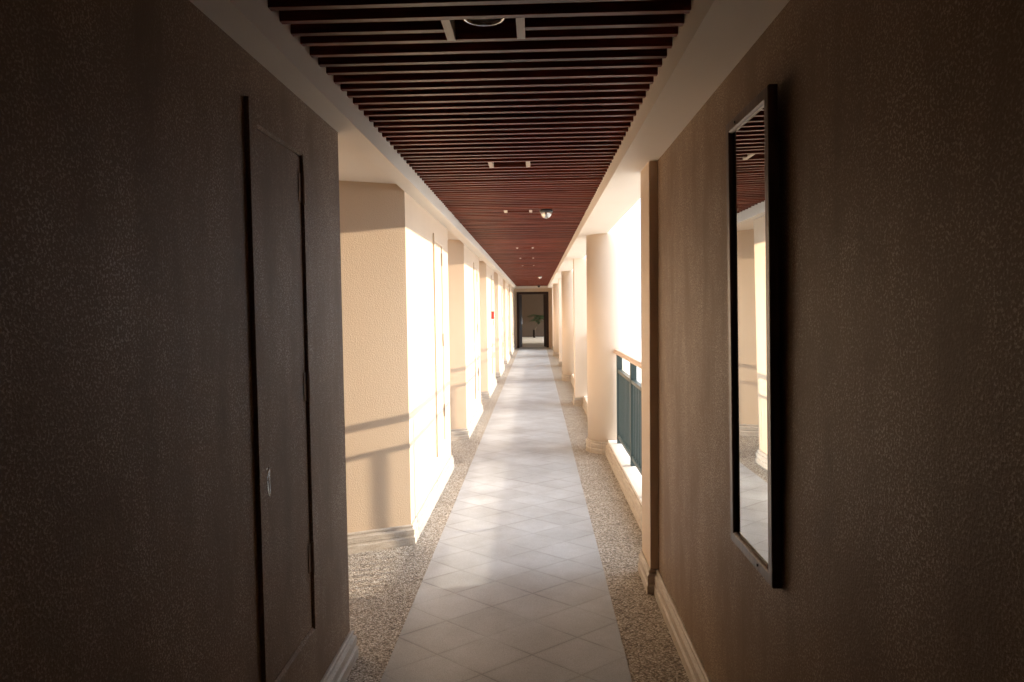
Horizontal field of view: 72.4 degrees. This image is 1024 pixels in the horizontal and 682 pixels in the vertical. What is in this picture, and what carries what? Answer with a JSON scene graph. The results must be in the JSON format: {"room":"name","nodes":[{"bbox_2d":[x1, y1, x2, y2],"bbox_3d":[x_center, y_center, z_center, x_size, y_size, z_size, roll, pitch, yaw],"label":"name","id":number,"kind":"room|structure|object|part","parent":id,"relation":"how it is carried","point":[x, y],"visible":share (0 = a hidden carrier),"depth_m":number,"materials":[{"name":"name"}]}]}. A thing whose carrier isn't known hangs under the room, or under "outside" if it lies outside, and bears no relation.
{"room":"hotel corridor","nodes":[
{"label":"hotel corridor","id":0,"kind":"room"},
{"bbox_2d":[0,0,514,681],"bbox_3d":[-1.136,-0.197,12.200,1.485,2.284,28.700,-1,3,2],"label":"wall","id":1,"kind":"structure","parent":0,"point":[129,547],"depth_m":1.55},
{"bbox_2d":[244,96,320,681],"bbox_3d":[-0.727,0.197,2.269,0.022,1.798,0.514,-1,3,2],"label":"door","id":2,"kind":"structure","parent":1,"relation":"in","point":[278,203],"depth_m":2.23,"materials":[{"name":"brown wood"}]},
{"bbox_3d":[-0.730,0.422,2.096,0.010,0.091,0.021,-1,3,2],"label":"pull handle","id":3,"kind":"part","parent":2,"relation":"part of","materials":[{"name":"silver metal"}]},
{"bbox_2d":[320,630,358,681],"bbox_3d":[-1.461,1.434,0.492,1.413,0.126,5.148,-1,3,2],"label":"baseboard","id":4,"kind":"structure","parent":1,"relation":"attached to","point":[343,662],"depth_m":2.84,"materials":[{"name":"wood"}]},
{"bbox_2d":[347,455,454,554],"bbox_3d":[-1.297,1.208,5.293,1.413,0.126,2.730,-1,3,2],"label":"baseboard","id":5,"kind":"structure","parent":1,"relation":"attached to","point":[404,535],"depth_m":4.44,"materials":[{"name":"wood"}]},
{"bbox_2d":[433,233,445,456],"bbox_3d":[-0.604,0.027,5.863,0.022,1.798,0.514,-1,3,2],"label":"door","id":6,"kind":"structure","parent":1,"relation":"in","point":[438,282],"depth_m":5.86,"materials":[{"name":"beige paint"}]},
{"bbox_2d":[451,403,482,440],"bbox_3d":[-1.173,1.039,8.887,1.413,0.126,2.730,-1,3,2],"label":"baseboard","id":7,"kind":"structure","parent":1,"relation":"attached to","point":[464,433],"depth_m":8.07,"materials":[{"name":"stone"}]},
{"bbox_2d":[473,262,478,398],"bbox_3d":[-0.481,-0.142,9.457,0.022,1.798,0.514,-1,3,2],"label":"door","id":8,"kind":"structure","parent":1,"relation":"in","point":[475,271],"depth_m":9.46,"materials":[{"name":"beige paint"}]},
{"bbox_2d":[481,378,496,398],"bbox_3d":[-1.050,0.869,12.481,1.413,0.126,2.730,-1,3,2],"label":"baseboard","id":9,"kind":"structure","parent":1,"relation":"attached to","point":[484,394],"depth_m":11.69,"materials":[{"name":"stone"}]},
{"bbox_2d":[491,275,494,373],"bbox_3d":[-0.358,-0.312,13.051,0.022,1.798,0.514,-1,3,2],"label":"door","id":10,"kind":"structure","parent":1,"relation":"in","point":[492,285],"depth_m":13.09,"materials":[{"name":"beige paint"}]},
{"bbox_2d":[495,364,504,377],"bbox_3d":[-0.927,0.700,16.075,1.413,0.126,2.730,-1,3,2],"label":"baseboard","id":11,"kind":"structure","parent":1,"relation":"attached to","point":[497,374],"depth_m":15.36,"materials":[{"name":"stone"}]},
{"bbox_2d":[501,283,502,358],"bbox_3d":[-0.234,-0.481,16.645,0.022,1.798,0.514,-1,3,2],"label":"door","id":12,"kind":"structure","parent":1,"relation":"in","point":[501,283],"depth_m":16.75,"materials":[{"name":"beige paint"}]},
{"bbox_2d":[504,354,509,363],"bbox_3d":[-0.804,0.530,19.669,1.413,0.126,2.730,-1,3,2],"label":"baseboard","id":13,"kind":"structure","parent":1,"relation":"attached to","point":[506,361],"depth_m":19.05,"materials":[{"name":"paint"}]},
{"bbox_2d":[507,287,508,349],"bbox_3d":[-0.111,-0.650,20.238,0.022,1.798,0.514,-1,3,2],"label":"door","id":14,"kind":"structure","parent":1,"relation":"in","point":[507,287],"depth_m":20.41,"materials":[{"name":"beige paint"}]},
{"bbox_2d":[512,294,512,343],"bbox_3d":[0.012,-0.820,23.832,0.022,1.798,0.514,-1,3,2],"label":"door","id":15,"kind":"structure","parent":1,"relation":"in","point":[512,294],"depth_m":24.01,"materials":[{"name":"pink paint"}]},
{"bbox_2d":[338,133,494,271],"bbox_3d":[-1.253,-1.504,12.143,1.685,0.336,28.700,-1,3,2],"label":"ceiling","id":16,"kind":"structure","parent":0,"point":[353,165],"depth_m":3.88,"materials":[{"name":"beige paint"}]},
{"bbox_2d":[268,0,690,285],"bbox_3d":[0.265,-1.431,12.085,1.181,0.079,28.615,-1,3,2],"label":"ceiling","id":17,"kind":"structure","parent":0,"point":[561,99],"depth_m":2.68,"materials":[{"name":"brown wood"}]},
{"bbox_2d":[463,18,505,26],"bbox_3d":[-0.083,-1.005,2.054,0.136,0.115,0.136,-1,3,2],"label":"recessed light","id":18,"kind":"object","parent":17,"relation":"in","point":[474,22],"visible":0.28,"depth_m":2.10,"materials":[{"name":"silver metal"}]},
{"bbox_2d":[441,18,533,265],"bbox_3d":[0.116,-1.218,7.833,0.239,0.051,11.700,-1,3,2],"label":"trim","id":19,"kind":"structure","parent":17,"relation":"attached to","point":[448,25],"depth_m":2.09,"materials":[{"name":"white painted metal"}]},
{"bbox_2d":[540,209,552,218],"bbox_3d":[0.289,-1.071,5.910,0.112,0.073,0.112,-1,3,2],"label":"dome camera","id":20,"kind":"object","parent":17,"relation":"attached to","point":[545,213],"visible":1,"depth_m":5.87,"materials":[{"name":"silver plastic"}]},
{"bbox_2d":[346,337,689,681],"bbox_3d":[0.610,0.814,17.247,5.200,0.250,39.200,-1,3,2],"label":"floor","id":21,"kind":"structure","parent":0,"point":[384,584],"depth_m":4.03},
{"bbox_2d":[380,347,631,681],"bbox_3d":[0.299,0.933,12.280,1.013,0.023,28.850,-1,3,2],"label":"path","id":22,"kind":"object","parent":21,"relation":"on","point":[513,587],"visible":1,"depth_m":3.97,"materials":[{"name":"grey tile"}]},
{"bbox_2d":[527,314,543,337],"bbox_3d":[1.567,-0.764,35.356,1.620,1.187,1.599,-1,3,2],"label":"potted palm","id":23,"kind":"object","parent":21,"relation":"on","point":[540,317],"visible":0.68,"depth_m":35.34,"materials":[{"name":"green plant"}]},
{"bbox_2d":[552,287,553,345],"bbox_3d":[1.560,-0.821,25.181,0.216,2.250,0.340,-1,3,2],"label":"pillar","id":24,"kind":"structure","parent":21,"relation":"on","point":[552,287],"depth_m":25.01,"materials":[{"name":"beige paint"}]},
{"bbox_2d":[553,283,558,352],"bbox_3d":[1.533,-0.661,21.673,0.510,2.260,0.510,-1,3,2],"label":"column","id":25,"kind":"structure","parent":21,"relation":"on","point":[555,286],"depth_m":21.50,"materials":[{"name":"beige paint"}]},
{"bbox_2d":[558,279,561,361],"bbox_3d":[1.313,-0.481,17.983,0.216,2.250,0.320,-1,3,2],"label":"pillar","id":26,"kind":"structure","parent":21,"relation":"on","point":[559,280],"depth_m":17.83,"materials":[{"name":"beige paint"}]},
{"bbox_2d":[561,270,573,380],"bbox_3d":[1.286,-0.322,14.465,0.510,2.260,0.510,-1,3,2],"label":"column","id":27,"kind":"structure","parent":21,"relation":"on","point":[566,276],"depth_m":14.26,"materials":[{"name":"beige paint"}]},
{"bbox_2d":[561,374,570,380],"bbox_3d":[1.299,0.744,14.515,0.555,0.126,0.555,-1,3,2],"label":"baseboard","id":28,"kind":"structure","parent":27,"relation":"attached to","point":[564,377],"depth_m":14.33,"materials":[{"name":"stone"}]},
{"bbox_2d":[573,258,586,397],"bbox_3d":[1.067,-0.142,10.795,0.216,2.250,0.320,-1,3,2],"label":"pillar","id":29,"kind":"structure","parent":21,"relation":"on","point":[579,264],"depth_m":10.64,"materials":[{"name":"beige paint"}]},
{"bbox_2d":[573,395,582,405],"bbox_3d":[1.070,0.918,10.845,0.237,0.126,0.362,-1,3,2],"label":"baseboard","id":30,"kind":"structure","parent":29,"relation":"attached to","point":[576,401],"depth_m":10.67,"materials":[{"name":"stone"}]},
{"bbox_2d":[586,231,635,446],"bbox_3d":[1.040,0.015,7.317,0.510,2.260,0.510,-1,3,2],"label":"column","id":31,"kind":"structure","parent":21,"relation":"on","point":[610,256],"depth_m":7.09,"materials":[{"name":"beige paint"}]},
{"bbox_2d":[586,437,606,454],"bbox_3d":[1.054,1.081,7.367,0.555,0.126,0.555,-1,3,2],"label":"baseboard","id":32,"kind":"structure","parent":31,"relation":"attached to","point":[596,447],"depth_m":7.17,"materials":[{"name":"stone"}]},
{"bbox_2d":[605,440,641,530],"bbox_3d":[1.025,1.154,5.559,0.204,0.150,3.220,-1,3,2],"label":"curb","id":33,"kind":"object","parent":21,"relation":"on","point":[633,475],"visible":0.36,"depth_m":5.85,"materials":[{"name":"white stone"}]},
{"bbox_2d":[614,349,641,475],"bbox_3d":[1.014,0.618,5.506,0.072,0.925,3.161,-1,3,2],"label":"railing","id":34,"kind":"object","parent":33,"relation":"on","point":[629,413],"visible":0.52,"depth_m":5.95,"materials":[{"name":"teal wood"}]},
{"bbox_3d":[1.063,0.572,6.922,0.052,0.885,0.044,-1,3,2],"label":"post","id":35,"kind":"part","parent":34,"relation":"part of","materials":[{"name":"metal"}]},
{"bbox_3d":[1.008,0.176,5.486,0.072,0.040,3.161,-1,3,2],"label":"handrail","id":36,"kind":"part","parent":34,"relation":"part of","materials":[{"name":"brown wood"}]},
{"bbox_3d":[1.009,0.364,5.442,0.040,0.030,2.940,-1,3,2],"label":"rail","id":37,"kind":"part","parent":34,"relation":"part of","materials":[{"name":"grey paint"}]},
{"bbox_3d":[1.017,1.013,5.472,0.040,0.030,2.940,-1,3,2],"label":"rail","id":38,"kind":"part","parent":34,"relation":"part of","materials":[{"name":"grey paint"}]},
{"bbox_3d":[1.029,0.618,5.934,0.052,0.885,0.044,-1,3,2],"label":"post","id":39,"kind":"part","parent":34,"relation":"part of","materials":[{"name":"metal"}]},
{"bbox_2d":[640,161,658,568],"bbox_3d":[0.826,0.189,3.762,0.216,2.250,0.290,-1,3,2],"label":"pillar","id":40,"kind":"structure","parent":21,"relation":"on","point":[649,239],"depth_m":3.65,"materials":[{"name":"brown paint"}]},
{"bbox_2d":[522,294,543,336],"bbox_3d":[1.257,-1.677,36.640,5.200,2.900,0.200,-1,3,2],"label":"wall","id":41,"kind":"structure","parent":0,"point":[531,303],"depth_m":36.56,"materials":[{"name":"brown wood"}]},
{"bbox_2d":[514,288,552,347],"bbox_3d":[0.963,-1.062,26.552,5.100,2.620,0.180,-1,3,2],"label":"wall","id":42,"kind":"structure","parent":0,"point":[549,290],"depth_m":26.45,"materials":[{"name":"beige paint"}]},
{"bbox_2d":[517,292,548,347],"bbox_3d":[0.796,-0.815,26.771,1.202,2.110,0.642,-1,3,2],"label":"door","id":43,"kind":"structure","parent":42,"relation":"in","point":[519,294],"depth_m":26.52,"materials":[{"name":"brown wood"}]},
{"bbox_2d":[657,0,1023,681],"bbox_3d":[0.802,0.327,0.709,0.294,2.260,5.840,-1,3,2],"label":"wall","id":44,"kind":"structure","parent":0,"point":[901,122],"depth_m":1.32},
{"bbox_2d":[638,550,710,681],"bbox_3d":[0.729,1.387,0.912,0.237,0.126,6.141,-1,3,2],"label":"baseboard","id":45,"kind":"structure","parent":44,"relation":"attached to","point":[695,670],"depth_m":3.15,"materials":[{"name":"wood"}]},
{"bbox_2d":[726,84,781,588],"bbox_3d":[0.671,-0.010,1.967,0.028,1.280,0.389,-1,3,2],"label":"mirror","id":46,"kind":"object","parent":44,"relation":"attached to","point":[752,134],"visible":1,"depth_m":1.93,"materials":[{"name":"brown mirror"}]},
{"bbox_3d":[0.678,-0.010,1.967,0.012,1.218,0.327,-1,3,2],"label":"glass","id":47,"kind":"part","parent":46,"relation":"part of","materials":[{"name":"grey mirror"}]},
{"bbox_3d":[-0.389,-1.772,12.100,3.420,0.180,29.100,-1,3,2],"label":"ceiling slab","id":48,"kind":"structure","parent":0,"visible":0},
{"bbox_2d":[189,0,516,288],"bbox_3d":[-0.363,-1.492,12.113,0.095,0.380,28.700,-1,3,2],"label":"ceiling border","id":49,"kind":"structure","parent":48,"relation":"attached to","point":[257,29],"depth_m":2.40,"materials":[{"name":"beige paint"}]},
{"bbox_2d":[517,286,547,288],"bbox_3d":[0.752,-2.169,26.307,1.161,0.380,0.220,-1,3,2],"label":"beam","id":50,"kind":"structure","parent":48,"relation":"attached to","point":[518,287],"depth_m":26.21,"materials":[{"name":"beige paint"}]},
{"bbox_2d":[548,0,789,287],"bbox_3d":[0.984,-1.507,12.066,0.279,0.380,28.700,-1,3,2],"label":"ceiling border","id":51,"kind":"structure","parent":48,"relation":"attached to","point":[715,35],"depth_m":2.45,"materials":[{"name":"beige paint"}]},
{"bbox_3d":[1.147,0.986,9.123,0.204,0.150,3.120,-1,3,2],"label":"curb","id":52,"kind":"object","parent":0,"visible":0},
{"bbox_2d":[582,398,587,416],"bbox_3d":[1.031,0.999,9.127,0.028,0.126,3.120,-1,3,2],"label":"curb","id":53,"kind":"object","parent":52,"relation":"attached to","point":[584,404],"visible":0.35,"depth_m":10.12,"materials":[{"name":"stone"}]},
{"label":"outside","id":54,"kind":"structure","parent":0,"visible":0},
{"bbox_2d":[636,337,640,382],"bbox_3d":[46.349,3.259,23.607,89.080,0.300,170.000,-1,3,2],"label":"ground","id":55,"kind":"structure","parent":54,"point":[638,339],"depth_m":71.87,"materials":[{"name":"white"}]}
]}

